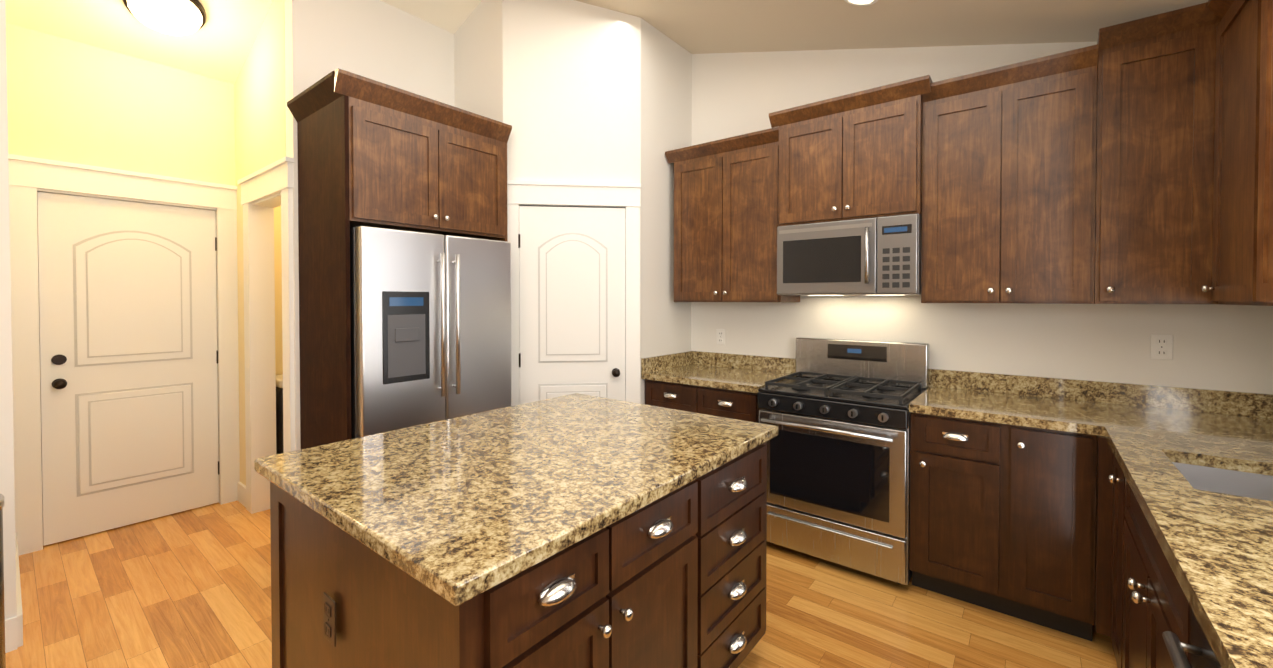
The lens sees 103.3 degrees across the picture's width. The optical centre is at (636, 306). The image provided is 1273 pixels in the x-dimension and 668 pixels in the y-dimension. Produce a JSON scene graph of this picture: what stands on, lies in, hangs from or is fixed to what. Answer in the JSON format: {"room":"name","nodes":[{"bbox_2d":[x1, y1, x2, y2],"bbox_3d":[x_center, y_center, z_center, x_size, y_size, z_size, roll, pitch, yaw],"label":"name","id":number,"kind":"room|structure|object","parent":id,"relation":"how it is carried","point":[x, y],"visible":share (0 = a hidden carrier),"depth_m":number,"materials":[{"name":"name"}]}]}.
{"room":"kitchen","nodes":[
{"label":"kitchen","id":0,"kind":"room"},
{"bbox_2d":[5,500,1117,667],"bbox_3d":[-1.524,1.437,1.006,5.570,0.060,7.240,1,1,38],"label":"floor","id":1,"kind":"structure","parent":0,"point":[190,588],"depth_m":2.27,"materials":[{"name":"laminate"}]},
{"bbox_2d":[0,494,5,667],"bbox_3d":[-2.246,1.002,1.595,0.348,0.791,0.384,1,1,38],"label":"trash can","id":2,"kind":"object","parent":1,"relation":"on","point":[2,638],"visible":1,"depth_m":1.69,"materials":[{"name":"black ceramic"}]},
{"bbox_2d":[276,374,283,453],"bbox_3d":[-2.486,0.934,3.714,0.326,0.855,0.354,1,1,38],"label":"bin","id":3,"kind":"object","parent":1,"relation":"on","point":[279,416],"visible":0.15,"depth_m":3.51,"materials":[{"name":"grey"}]},
{"bbox_2d":[287,68,511,448],"bbox_3d":[-1.370,0.117,3.021,0.683,2.520,1.020,1,1,38],"label":"cabinet","id":4,"kind":"object","parent":1,"relation":"on","point":[372,153],"visible":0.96,"depth_m":2.69,"materials":[{"name":"brown wood"}]},
{"bbox_2d":[350,226,511,438],"bbox_3d":[-1.311,0.486,3.012,0.752,1.779,0.904,1,1,38],"label":"refrigerator","id":5,"kind":"object","parent":1,"relation":"on","point":[430,316],"visible":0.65,"depth_m":2.71,"materials":[{"name":"silver metal"}]},
{"bbox_2d":[270,442,766,667],"bbox_3d":[-0.302,0.955,1.779,1.123,0.880,1.356,1,1,38],"label":"kitchen island","id":6,"kind":"object","parent":1,"relation":"on","point":[676,578],"visible":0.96,"depth_m":1.33,"materials":[{"name":"brown wood"}]},
{"bbox_2d":[323,592,335,646],"bbox_3d":[-0.788,0.802,1.290,0.072,0.115,0.008,1,1,38],"label":"outlet","id":7,"kind":"object","parent":6,"relation":"attached to","point":[329,618],"visible":1,"depth_m":1.28,"materials":[{"name":"brown plastic"}]},
{"bbox_2d":[254,393,777,605],"bbox_3d":[-0.318,0.493,1.778,1.125,0.040,1.410,1,1,38],"label":"island countertop","id":8,"kind":"structure","parent":6,"relation":"on","point":[457,511],"depth_m":1.42,"materials":[{"name":"stone"}]},
{"bbox_2d":[645,379,759,422],"bbox_3d":[0.569,0.931,3.408,0.851,0.880,0.616,1,1,38],"label":"base cabinet","id":9,"kind":"object","parent":1,"relation":"on","point":[733,404],"depth_m":3.13,"materials":[{"name":"brown wood"}]},
{"bbox_2d":[758,337,928,584],"bbox_3d":[1.163,0.795,2.852,0.760,1.167,0.700,1,1,38],"label":"range","id":10,"kind":"object","parent":1,"relation":"on","point":[837,412],"visible":0.94,"depth_m":2.65,"materials":[{"name":"silver metal"}]},
{"bbox_2d":[909,412,1008,614],"bbox_3d":[1.650,0.944,2.552,0.371,0.880,0.616,1,1,38],"label":"base cabinet","id":11,"kind":"object","parent":1,"relation":"on","point":[959,468],"depth_m":2.31,"materials":[{"name":"brown wood"}]},
{"bbox_2d":[1009,424,1068,632],"bbox_3d":[1.881,0.946,2.369,0.372,0.880,0.616,1,1,38],"label":"base cabinet","id":12,"kind":"object","parent":1,"relation":"on","point":[1012,520],"depth_m":2.13,"materials":[{"name":"brown wood"}]},
{"bbox_2d":[1065,432,1112,640],"bbox_3d":[2.243,0.951,2.056,0.727,0.880,0.654,1,1,38],"label":"base cabinet","id":13,"kind":"object","parent":1,"relation":"on","point":[1088,576],"depth_m":2.03,"materials":[{"name":"brown wood"}]},
{"bbox_2d":[1108,454,1115,640],"bbox_3d":[1.981,0.957,1.635,0.616,0.880,0.330,1,1,38],"label":"base cabinet","id":14,"kind":"object","parent":1,"relation":"on","point":[1112,478],"depth_m":1.88,"materials":[{"name":"brown wood"}]},
{"bbox_2d":[1112,460,1191,667],"bbox_3d":[1.608,0.964,1.163,0.616,0.880,0.987,1,1,38],"label":"base cabinet","id":15,"kind":"object","parent":1,"relation":"on","point":[1150,604],"depth_m":1.43,"materials":[{"name":"brown wood"}]},
{"bbox_2d":[641,351,1272,667],"bbox_3d":[0.242,0.451,1.301,2.941,0.138,4.318,1,1,38],"label":"countertop","id":16,"kind":"structure","parent":15,"relation":"on","point":[1217,548],"depth_m":1.80,"materials":[{"name":"stone"}]},
{"bbox_2d":[1172,462,1272,500],"bbox_3d":[1.785,0.625,1.371,0.464,0.209,0.474,1,1,38],"label":"sink","id":17,"kind":"object","parent":16,"relation":"in","point":[1242,484],"visible":0.03,"depth_m":1.59,"materials":[{"name":"silver metal"}]},
{"bbox_2d":[1162,608,1221,667],"bbox_3d":[1.090,0.975,0.552,0.656,0.877,0.605,1,1,38],"label":"dishwasher","id":18,"kind":"object","parent":1,"relation":"on","point":[1200,651],"visible":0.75,"depth_m":0.90,"materials":[{"name":"silver metal"}]},
{"bbox_2d":[6,0,1207,83],"bbox_3d":[-1.524,-1.627,0.961,5.570,1.133,7.240,1,1,38],"label":"ceiling","id":19,"kind":"structure","parent":0,"point":[218,44],"depth_m":2.92,"materials":[{"name":"beige paint"}]},
{"bbox_2d":[122,0,206,35],"bbox_3d":[-2.696,-1.694,2.883,0.342,0.210,0.356,1,1,38],"label":"light","id":20,"kind":"object","parent":19,"relation":"attached to","point":[178,17],"visible":1,"depth_m":2.84,"materials":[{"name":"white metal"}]},
{"bbox_2d":[844,0,877,5],"bbox_3d":[1.112,-1.534,2.497,0.166,0.053,0.170,1,1,38],"label":"recessed light","id":21,"kind":"object","parent":19,"relation":"in","point":[861,2],"visible":0.96,"depth_m":2.54,"materials":[{"name":"white"}]},
{"bbox_2d":[0,0,1272,618],"bbox_3d":[-1.512,-0.468,0.969,5.540,3.750,7.240,1,1,38],"label":"wall","id":22,"kind":"structure","parent":0,"point":[570,90],"depth_m":3.25,"materials":[{"name":"white paint"}]},
{"bbox_2d":[5,154,28,652],"bbox_3d":[-2.982,0.281,2.399,1.195,2.210,0.030,1,1,38],"label":"trim","id":23,"kind":"structure","parent":22,"relation":"attached to","point":[14,625],"depth_m":2.78,"materials":[{"name":"white wood"}]},
{"bbox_2d":[21,156,224,552],"bbox_3d":[-3.173,0.270,3.181,0.162,2.210,0.960,1,1,38],"label":"trim","id":24,"kind":"structure","parent":22,"relation":"attached to","point":[37,174],"depth_m":2.93,"materials":[{"name":"white wood"}]},
{"bbox_2d":[37,192,219,545],"bbox_3d":[-3.134,0.356,3.172,0.107,2.021,0.802,1,1,38],"label":"entry door","id":25,"kind":"structure","parent":22,"relation":"in","point":[128,356],"depth_m":3.12,"materials":[{"name":"white wood"}]},
{"bbox_2d":[221,156,294,513],"bbox_3d":[-2.359,0.266,3.229,1.140,2.215,0.185,1,1,38],"label":"trim","id":26,"kind":"structure","parent":22,"relation":"attached to","point":[265,190],"depth_m":3.36,"materials":[{"name":"white wood"}]},
{"bbox_2d":[518,206,624,403],"bbox_3d":[-0.420,0.354,3.341,0.512,2.020,0.512,1,1,38],"label":"pantry door","id":27,"kind":"structure","parent":22,"relation":"in","point":[572,296],"depth_m":3.33,"materials":[{"name":"white wood"}]},
{"bbox_2d":[507,180,640,405],"bbox_3d":[-0.419,0.278,3.336,0.665,2.190,0.665,1,1,38],"label":"trim","id":28,"kind":"structure","parent":22,"relation":"attached to","point":[519,192],"depth_m":3.33,"materials":[{"name":"white wood"}]},
{"bbox_2d":[669,140,732,301],"bbox_3d":[0.543,-0.557,3.580,0.459,1.050,0.347,1,1,38],"label":"upper cabinet","id":29,"kind":"object","parent":22,"relation":"attached to","point":[703,174],"depth_m":3.43,"materials":[{"name":"brown wood"}]},
{"bbox_2d":[716,329,724,344],"bbox_3d":[0.626,0.226,3.744,0.072,0.115,0.008,1,1,38],"label":"electrical outlet","id":30,"kind":"object","parent":22,"relation":"attached to","point":[720,336],"visible":1,"depth_m":3.74,"materials":[{"name":"white plastic"}]},
{"bbox_2d":[733,128,799,301],"bbox_3d":[0.808,-0.554,3.369,0.459,1.050,0.347,1,1,38],"label":"upper cabinet","id":31,"kind":"object","parent":22,"relation":"attached to","point":[754,234],"depth_m":3.20,"materials":[{"name":"brown wood"}]},
{"bbox_2d":[773,96,856,227],"bbox_3d":[1.147,-0.819,3.065,0.440,0.660,0.397,1,1,38],"label":"upper cabinet","id":32,"kind":"object","parent":22,"relation":"attached to","point":[815,145],"depth_m":2.91,"materials":[{"name":"brown wood"}]},
{"bbox_2d":[777,213,921,295],"bbox_3d":[1.252,-0.274,2.948,0.756,0.420,0.462,1,1,38],"label":"microwave","id":33,"kind":"object","parent":32,"relation":"attached to","point":[878,256],"visible":0.98,"depth_m":2.77,"materials":[{"name":"silver metal"}]},
{"bbox_2d":[857,80,924,218],"bbox_3d":[1.398,-0.816,2.867,0.440,0.660,0.397,1,1,38],"label":"upper cabinet","id":34,"kind":"object","parent":22,"relation":"attached to","point":[891,120],"depth_m":2.66,"materials":[{"name":"brown wood"}]},
{"bbox_2d":[921,64,1020,302],"bbox_3d":[1.743,-0.568,2.629,0.397,1.100,0.347,1,1,38],"label":"upper cabinet","id":35,"kind":"object","parent":22,"relation":"attached to","point":[971,248],"depth_m":2.48,"materials":[{"name":"brown wood"}]},
{"bbox_2d":[1021,40,1124,303],"bbox_3d":[1.989,-0.565,2.434,0.470,1.100,0.347,1,1,38],"label":"upper cabinet","id":36,"kind":"object","parent":22,"relation":"attached to","point":[1073,104],"depth_m":2.25,"materials":[{"name":"brown wood"}]},
{"bbox_2d":[1069,8,1192,303],"bbox_3d":[2.228,-0.594,2.244,0.432,1.164,0.347,1,1,38],"label":"upper cabinet","id":37,"kind":"object","parent":22,"relation":"attached to","point":[1130,162],"depth_m":2.09,"materials":[{"name":"brown wood"}]},
{"bbox_2d":[1150,334,1172,359],"bbox_3d":[2.421,0.187,2.321,0.072,0.115,0.008,1,1,38],"label":"electrical outlet","id":38,"kind":"object","parent":22,"relation":"attached to","point":[1161,346],"visible":1,"depth_m":2.32,"materials":[{"name":"white plastic"}]},
{"bbox_2d":[1185,0,1260,305],"bbox_3d":[2.200,-0.586,1.685,0.364,1.164,0.604,1,1,38],"label":"upper cabinet","id":39,"kind":"object","parent":22,"relation":"attached to","point":[1225,35],"depth_m":1.89,"materials":[{"name":"brown wood"}]},
{"bbox_2d":[1257,0,1272,305],"bbox_3d":[1.965,-0.581,1.346,0.312,1.164,0.513,1,1,38],"label":"upper cabinet","id":40,"kind":"object","parent":22,"relation":"attached to","point":[1265,165],"depth_m":1.53,"materials":[{"name":"brown wood"}]}
]}

